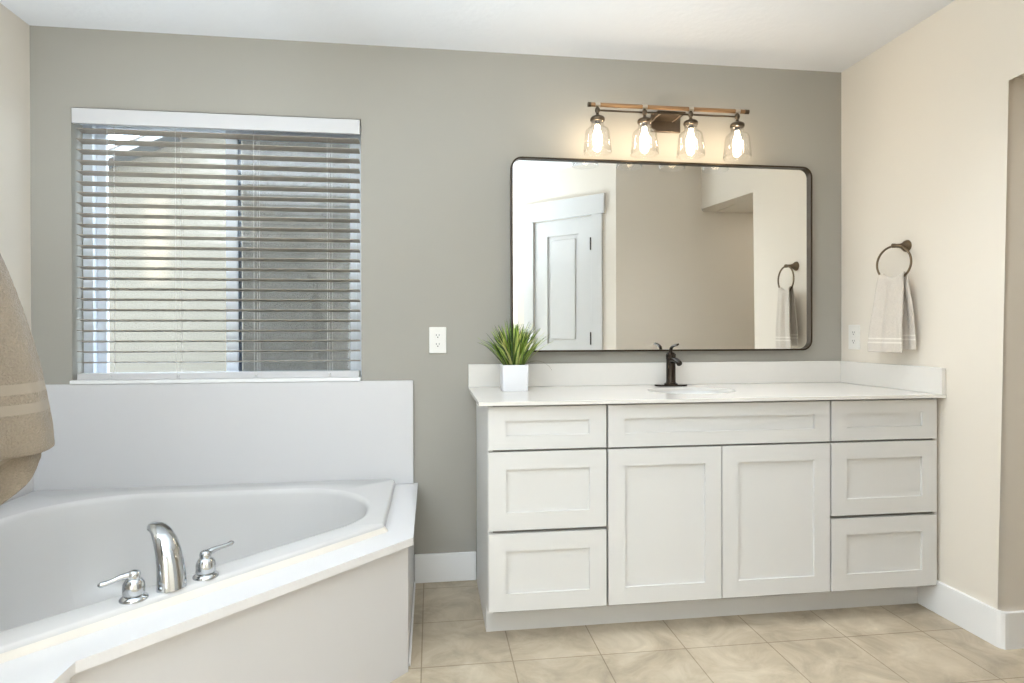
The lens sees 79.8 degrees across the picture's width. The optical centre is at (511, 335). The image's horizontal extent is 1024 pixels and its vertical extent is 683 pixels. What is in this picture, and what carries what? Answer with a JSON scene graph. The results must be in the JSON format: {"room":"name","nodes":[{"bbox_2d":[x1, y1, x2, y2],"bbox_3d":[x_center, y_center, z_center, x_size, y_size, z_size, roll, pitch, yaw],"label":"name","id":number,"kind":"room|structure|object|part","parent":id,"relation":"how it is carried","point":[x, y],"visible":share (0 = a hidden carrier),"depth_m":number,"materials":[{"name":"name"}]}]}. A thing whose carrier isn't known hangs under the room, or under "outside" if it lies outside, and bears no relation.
{"room":"bathroom","nodes":[
{"label":"bathroom","id":0,"kind":"room"},
{"bbox_2d":[0,3,30,329],"bbox_3d":[-1.795,-0.076,0.346,0.120,2.440,4.500,0,0,-8],"label":"wall","id":1,"kind":"structure","parent":0,"point":[15,200],"depth_m":2.49,"materials":[{"name":"beige paint"}]},
{"bbox_2d":[30,25,840,581],"bbox_3d":[-0.199,-0.090,2.902,3.953,2.440,0.150,0,0,-8],"label":"wall","id":2,"kind":"structure","parent":0,"point":[443,131],"depth_m":2.81,"materials":[{"name":"beige paint"}]},
{"bbox_2d":[70,125,361,384],"bbox_3d":[-1.285,-0.382,2.743,1.203,1.178,0.169,0,0,-8],"label":"window","id":3,"kind":"structure","parent":2,"relation":"in","point":[88,336],"depth_m":2.74,"materials":[{"name":"white plastic"}]},
{"bbox_3d":[-1.548,-0.377,2.775,0.605,1.119,0.024,0,0,-8],"label":"sash","id":4,"kind":"part","parent":3,"relation":"part of","materials":[{"name":"white plastic"}]},
{"bbox_2d":[71,108,360,379],"bbox_3d":[-1.276,-0.387,2.705,1.190,1.154,0.075,0,0,-8],"label":"window blind","id":5,"kind":"object","parent":3,"relation":"attached to","point":[83,116],"visible":1,"depth_m":2.70,"materials":[{"name":"white plastic"}]},
{"bbox_3d":[-1.730,-0.375,2.655,0.017,1.082,0.056,0,0,-8],"label":"ladder cord","id":6,"kind":"part","parent":5,"relation":"part of","materials":[{"name":"white fabric"}]},
{"bbox_3d":[-1.458,-0.376,2.691,0.017,1.082,0.056,0,0,-8],"label":"ladder cord","id":7,"kind":"part","parent":5,"relation":"part of","materials":[{"name":"white fabric"}]},
{"bbox_3d":[-1.277,0.177,2.717,1.177,0.028,0.054,0,0,-8],"label":"rail","id":8,"kind":"part","parent":5,"relation":"part of","materials":[{"name":"white plastic"}]},
{"bbox_3d":[-1.281,-0.939,2.710,1.181,0.051,0.058,0,0,-8],"label":"head rail","id":9,"kind":"part","parent":5,"relation":"part of","materials":[{"name":"white plastic"}]},
{"bbox_3d":[-1.135,-0.377,2.733,0.017,1.082,0.056,0,0,-8],"label":"ladder cord","id":10,"kind":"part","parent":5,"relation":"part of","materials":[{"name":"white fabric"}]},
{"bbox_3d":[-0.823,-0.377,2.774,0.017,1.082,0.056,0,0,-8],"label":"ladder cord","id":11,"kind":"part","parent":5,"relation":"part of","materials":[{"name":"white fabric"}]},
{"bbox_3d":[-1.280,0.199,2.716,1.201,0.016,0.109,0,0,-8],"label":"sill","id":12,"kind":"part","parent":3,"relation":"part of","materials":[{"name":"white paint"}]},
{"bbox_3d":[-1.010,-0.379,2.820,0.578,1.119,0.022,0,0,-8],"label":"sash","id":13,"kind":"part","parent":3,"relation":"part of","materials":[{"name":"white plastic"}]},
{"bbox_2d":[429,327,445,352],"bbox_3d":[-0.340,0.023,2.804,0.078,0.120,0.008,0,0,-8],"label":"wall outlet","id":14,"kind":"object","parent":2,"relation":"attached to","point":[437,335],"visible":1,"depth_m":2.80,"materials":[{"name":"white plastic"}]},
{"bbox_2d":[434,333,440,338],"bbox_3d":[-0.340,0.003,2.801,0.033,0.029,0.002,0,0,-8],"label":"receptacle","id":15,"kind":"object","parent":14,"relation":"attached to","point":[436,335],"depth_m":2.80,"materials":[{"name":"white plastic"}]},
{"bbox_2d":[434,341,440,347],"bbox_3d":[-0.340,0.043,2.801,0.033,0.029,0.002,0,0,-8],"label":"receptacle","id":16,"kind":"object","parent":14,"relation":"attached to","point":[437,344],"depth_m":2.80,"materials":[{"name":"white plastic"}]},
{"bbox_2d":[414,551,475,582],"bbox_3d":[-0.305,1.065,2.810,0.282,0.131,0.014,0,0,-8],"label":"baseboard","id":17,"kind":"structure","parent":2,"relation":"attached to","point":[452,566],"depth_m":2.80,"materials":[{"name":"white paint"}]},
{"bbox_2d":[468,361,840,386],"bbox_3d":[0.726,0.184,2.939,1.870,0.106,0.019,0,0,-8],"label":"backsplash","id":18,"kind":"structure","parent":2,"relation":"attached to","point":[540,374],"depth_m":2.93,"materials":[{"name":"white stone"}]},
{"bbox_2d":[510,157,811,351],"bbox_3d":[0.733,-0.373,2.926,1.490,0.899,0.039,0,0,-8],"label":"wall mirror","id":19,"kind":"object","parent":2,"relation":"attached to","point":[606,255],"visible":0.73,"depth_m":2.92,"materials":[{"name":"brown mirror"}]},
{"bbox_2d":[583,102,751,157],"bbox_3d":[0.713,-0.944,2.843,0.797,0.237,0.198,0,0,-8],"label":"vanity light","id":20,"kind":"object","parent":2,"relation":"attached to","point":[660,121],"visible":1,"depth_m":2.81,"materials":[{"name":"brown metal"}]},
{"bbox_3d":[0.386,-0.894,2.765,0.128,0.141,0.128,0,0,-8],"label":"lamp shade","id":21,"kind":"part","parent":20,"relation":"part of","materials":[{"name":"clear glass"}]},
{"bbox_3d":[0.386,-0.901,2.765,0.042,0.099,0.042,0,0,-8],"label":"bulb","id":22,"kind":"part","parent":20,"relation":"part of","materials":[{"name":"beige glass"}]},
{"bbox_3d":[0.605,-0.902,2.794,0.042,0.099,0.042,0,0,-8],"label":"bulb","id":23,"kind":"part","parent":20,"relation":"part of","materials":[{"name":"beige glass"}]},
{"bbox_3d":[0.718,-1.017,2.812,0.670,0.008,0.008,0,0,-8],"label":"metal rod","id":24,"kind":"part","parent":20,"relation":"part of","materials":[{"name":"grey metal"}]},
{"bbox_3d":[0.726,-1.026,2.872,0.136,0.008,0.120,0,0,-8],"label":"mount plate","id":25,"kind":"part","parent":20,"relation":"part of","materials":[{"name":"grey metal"}]},
{"bbox_3d":[0.824,-0.903,2.822,0.042,0.099,0.042,0,0,-8],"label":"bulb","id":26,"kind":"part","parent":20,"relation":"part of","materials":[{"name":"beige glass"}]},
{"bbox_3d":[1.049,-0.903,2.852,0.042,0.099,0.042,0,0,-8],"label":"bulb","id":27,"kind":"part","parent":20,"relation":"part of","materials":[{"name":"beige glass"}]},
{"bbox_2d":[0,0,954,71],"bbox_3d":[0.708,-1.343,0.748,5.194,0.080,4.650,0,0,-8],"label":"ceiling","id":28,"kind":"structure","parent":0,"point":[809,35],"depth_m":2.58,"materials":[{"name":"white paint"}]},
{"bbox_2d":[390,579,1023,682],"bbox_3d":[0.634,1.187,0.672,5.374,0.100,4.500,0,0,-8],"label":"floor","id":29,"kind":"structure","parent":0,"point":[900,643],"depth_m":2.21,"materials":[{"name":"beige tile"}]},
{"bbox_2d":[0,380,417,682],"bbox_3d":[-1.111,0.673,1.801,1.612,0.926,1.800,0,0,-8],"label":"bathtub surround","id":30,"kind":"object","parent":29,"relation":"on","point":[345,614],"visible":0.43,"depth_m":2.56,"materials":[{"name":"white stone"}]},
{"bbox_3d":[-1.910,0.447,1.768,0.020,0.468,1.614,0,0,-8],"label":"splash panel","id":31,"kind":"part","parent":30,"relation":"part of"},
{"bbox_2d":[0,479,394,663],"bbox_3d":[-1.155,0.815,1.909,1.493,0.490,1.516,0,0,-8],"label":"bathtub","id":32,"kind":"object","parent":30,"relation":"in","point":[56,546],"depth_m":2.37,"materials":[{"name":"white plastic"}]},
{"bbox_3d":[-0.957,0.591,1.481,0.021,0.023,0.077,0,0,43],"label":"lever","id":33,"kind":"part","parent":32,"relation":"part of","materials":[{"name":"silver metal"}]},
{"bbox_3d":[-0.950,0.614,1.500,0.104,0.072,0.064,0,0,-25],"label":"tub lever handle","id":34,"kind":"part","parent":32,"relation":"part of","materials":[{"name":"silver metal"}]},
{"bbox_3d":[-0.932,0.609,1.509,0.050,0.061,0.050,0,0,-8],"label":"handle","id":35,"kind":"part","parent":32,"relation":"part of","materials":[{"name":"silver metal"}]},
{"bbox_2d":[147,521,186,592],"bbox_3d":[-0.914,0.574,1.594,0.150,0.156,0.071,0,0,28],"label":"tub spout","id":36,"kind":"object","parent":32,"relation":"on","point":[171,576],"visible":1,"depth_m":1.57,"materials":[{"name":"silver metal"}]},
{"bbox_3d":[-0.824,0.608,1.647,0.050,0.061,0.050,0,0,-8],"label":"handle","id":37,"kind":"part","parent":32,"relation":"part of","materials":[{"name":"silver metal"}]},
{"bbox_3d":[-0.817,0.609,1.666,0.064,0.080,0.104,0,0,21],"label":"tub lever handle","id":38,"kind":"part","parent":32,"relation":"part of","materials":[{"name":"silver metal"}]},
{"bbox_3d":[-0.801,0.584,1.675,0.021,0.029,0.080,0,0,40],"label":"lever","id":39,"kind":"part","parent":32,"relation":"part of","materials":[{"name":"silver metal"}]},
{"bbox_3d":[-1.238,0.441,2.681,1.592,0.468,0.020,0,0,-8],"label":"splash panel","id":40,"kind":"part","parent":30,"relation":"part of","materials":[{"name":"white plastic"}]},
{"bbox_3d":[-0.650,0.920,1.680,0.021,0.431,0.972,0,0,37],"label":"apron panel","id":41,"kind":"part","parent":30,"relation":"part of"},
{"bbox_3d":[-0.408,0.916,2.427,0.020,0.432,0.738,0,0,-8],"label":"apron panel","id":42,"kind":"part","parent":30,"relation":"part of","materials":[{"name":"white"}]},
{"bbox_2d":[476,398,936,631],"bbox_3d":[0.785,0.690,2.642,1.834,0.877,0.583,0,0,-8],"label":"vanity cabinet","id":43,"kind":"object","parent":29,"relation":"on","point":[588,514],"visible":0.94,"depth_m":2.35,"materials":[{"name":"white paint"}]},
{"bbox_3d":[-0.117,0.693,2.533,0.018,0.877,0.562,0,0,-8],"label":"panel","id":44,"kind":"part","parent":43,"relation":"part of","materials":[{"name":"white paint"}]},
{"bbox_3d":[0.133,0.572,2.271,0.442,0.287,0.019,0,0,-8],"label":"drawer","id":45,"kind":"part","parent":43,"relation":"part of","materials":[{"name":"white paint"}]},
{"bbox_3d":[0.132,0.341,2.270,0.442,0.157,0.019,0,0,-8],"label":"drawer","id":46,"kind":"part","parent":43,"relation":"part of","materials":[{"name":"white paint"}]},
{"bbox_3d":[0.133,0.870,2.272,0.442,0.284,0.019,0,0,-8],"label":"drawer","id":47,"kind":"part","parent":43,"relation":"part of","materials":[{"name":"white paint"}]},
{"bbox_3d":[0.581,0.719,2.331,0.446,0.584,0.019,0,0,-8],"label":"cabinet door","id":48,"kind":"part","parent":43,"relation":"part of","materials":[{"name":"white paint"}]},
{"bbox_2d":[468,361,946,405],"bbox_3d":[0.766,0.192,2.635,1.870,0.119,0.633,0,0,-8],"label":"countertop","id":49,"kind":"structure","parent":43,"relation":"on","point":[566,383],"depth_m":2.81,"materials":[{"name":"white stone"}]},
{"bbox_2d":[477,321,551,390],"bbox_3d":[0.010,0.083,2.665,0.336,0.312,0.316,0,0,-8],"label":"potted plant","id":50,"kind":"object","parent":49,"relation":"on","point":[513,355],"visible":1,"depth_m":2.62,"materials":[{"name":"green plant"}]},
{"bbox_3d":[0.009,0.183,2.668,0.113,0.112,0.113,0,0,-8],"label":"pot","id":51,"kind":"part","parent":50,"relation":"part of","materials":[{"name":"white ceramic"}]},
{"bbox_2d":[654,343,686,385],"bbox_3d":[0.748,0.137,2.825,0.156,0.200,0.139,0,0,-8],"label":"sink faucet","id":52,"kind":"object","parent":49,"relation":"on","point":[671,360],"visible":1,"depth_m":2.84,"materials":[{"name":"brown metal"}]},
{"bbox_3d":[0.743,0.233,2.864,0.156,0.007,0.054,0,0,-8],"label":"plate","id":53,"kind":"part","parent":52,"relation":"part of","materials":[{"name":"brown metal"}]},
{"bbox_3d":[0.750,0.118,2.811,0.029,0.035,0.091,0,0,-8],"label":"spout","id":54,"kind":"part","parent":52,"relation":"part of","materials":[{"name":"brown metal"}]},
{"bbox_3d":[0.748,0.060,2.827,0.016,0.046,0.089,0,0,-8],"label":"lever","id":55,"kind":"part","parent":52,"relation":"part of","materials":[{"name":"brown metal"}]},
{"bbox_2d":[655,390,729,393],"bbox_3d":[0.770,0.321,2.635,0.414,0.139,0.321,0,0,-8],"label":"sink basin","id":56,"kind":"object","parent":49,"relation":"in","point":[672,391],"visible":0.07,"depth_m":2.78,"materials":[{"name":"white ceramic"}]},
{"bbox_3d":[0.821,0.258,2.374,1.800,0.010,0.006,0,0,-8],"label":"rail","id":57,"kind":"part","parent":43,"relation":"part of","materials":[{"name":"white wood"}]},
{"bbox_3d":[1.028,0.718,2.390,0.446,0.584,0.019,0,0,-8],"label":"cabinet door","id":58,"kind":"part","parent":43,"relation":"part of","materials":[{"name":"white paint"}]},
{"bbox_3d":[1.485,0.568,2.449,0.459,0.287,0.019,0,0,-8],"label":"drawer","id":59,"kind":"part","parent":43,"relation":"part of","materials":[{"name":"white paint"}]},
{"bbox_3d":[1.485,0.867,2.451,0.459,0.284,0.019,0,0,-8],"label":"drawer","id":60,"kind":"part","parent":43,"relation":"part of","materials":[{"name":"white paint"}]},
{"bbox_3d":[1.484,0.337,2.449,0.459,0.157,0.019,0,0,-8],"label":"drawer","id":61,"kind":"part","parent":43,"relation":"part of","materials":[{"name":"white paint"}]},
{"bbox_2d":[841,0,1023,610],"bbox_3d":[1.819,-0.092,2.261,0.120,2.440,1.650,0,0,-8],"label":"wall","id":62,"kind":"structure","parent":0,"point":[932,119],"depth_m":2.40,"materials":[{"name":"beige paint"}]},
{"bbox_2d":[849,325,859,349],"bbox_3d":[1.660,0.009,2.972,0.008,0.120,0.078,0,0,-8],"label":"wall outlet","id":63,"kind":"object","parent":62,"relation":"attached to","point":[854,330],"visible":1,"depth_m":2.96,"materials":[{"name":"white plastic"}]},
{"bbox_2d":[851,330,855,335],"bbox_3d":[1.657,-0.011,2.971,0.002,0.029,0.033,0,0,-8],"label":"receptacle","id":64,"kind":"object","parent":63,"relation":"attached to","point":[853,332],"depth_m":2.97,"materials":[{"name":"white plastic"}]},
{"bbox_2d":[851,338,855,343],"bbox_3d":[1.657,0.030,2.971,0.002,0.029,0.033,0,0,-8],"label":"receptacle","id":65,"kind":"object","parent":63,"relation":"attached to","point":[853,340],"depth_m":2.97,"materials":[{"name":"white plastic"}]},
{"bbox_2d":[876,240,911,276],"bbox_3d":[1.669,-0.321,2.641,0.076,0.181,0.186,0,0,-8],"label":"towel ring","id":66,"kind":"object","parent":62,"relation":"attached to","point":[906,245],"visible":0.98,"depth_m":2.63,"materials":[{"name":"brown metal"}]},
{"bbox_2d":[867,271,915,352],"bbox_3d":[1.643,-0.097,2.648,0.082,0.344,0.199,0,0,-8],"label":"hand towel","id":67,"kind":"object","parent":66,"relation":"hanging from","point":[892,322],"visible":1,"depth_m":2.62,"materials":[{"name":"white fabric"}]},
{"bbox_2d":[918,580,1023,649],"bbox_3d":[2.363,1.060,2.467,1.274,0.131,0.386,0,0,-8],"label":"baseboard","id":68,"kind":"structure","parent":62,"relation":"attached to","point":[1004,630],"depth_m":2.30,"materials":[{"name":"white paint"}]},
{"label":"outside","id":69,"kind":"structure","parent":0,"visible":0},
{"bbox_3d":[-2.781,1.558,9.633,15.000,0.100,13.840,0,0,-8],"label":"ground","id":70,"kind":"structure","parent":69,"visible":0},
{"bbox_2d":[108,136,350,372],"bbox_3d":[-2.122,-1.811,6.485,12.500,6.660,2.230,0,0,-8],"label":"window glass","id":71,"kind":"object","parent":70,"relation":"on","point":[119,346],"visible":0.12,"depth_m":5.53,"materials":[{"name":"clear glass"}]},
{"bbox_3d":[-1.017,-0.346,1.058,0.060,0.180,0.159,0,0,-8],"label":"towel ring","id":72,"kind":"object","parent":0,"visible":0},
{"bbox_2d":[0,254,54,505],"bbox_3d":[-0.960,0.077,1.068,0.103,0.730,0.421,0,0,-8],"label":"bath towel","id":73,"kind":"object","parent":72,"relation":"hanging from","point":[26,422],"visible":1,"depth_m":1.19,"materials":[{"name":"beige fabric"}]}
]}

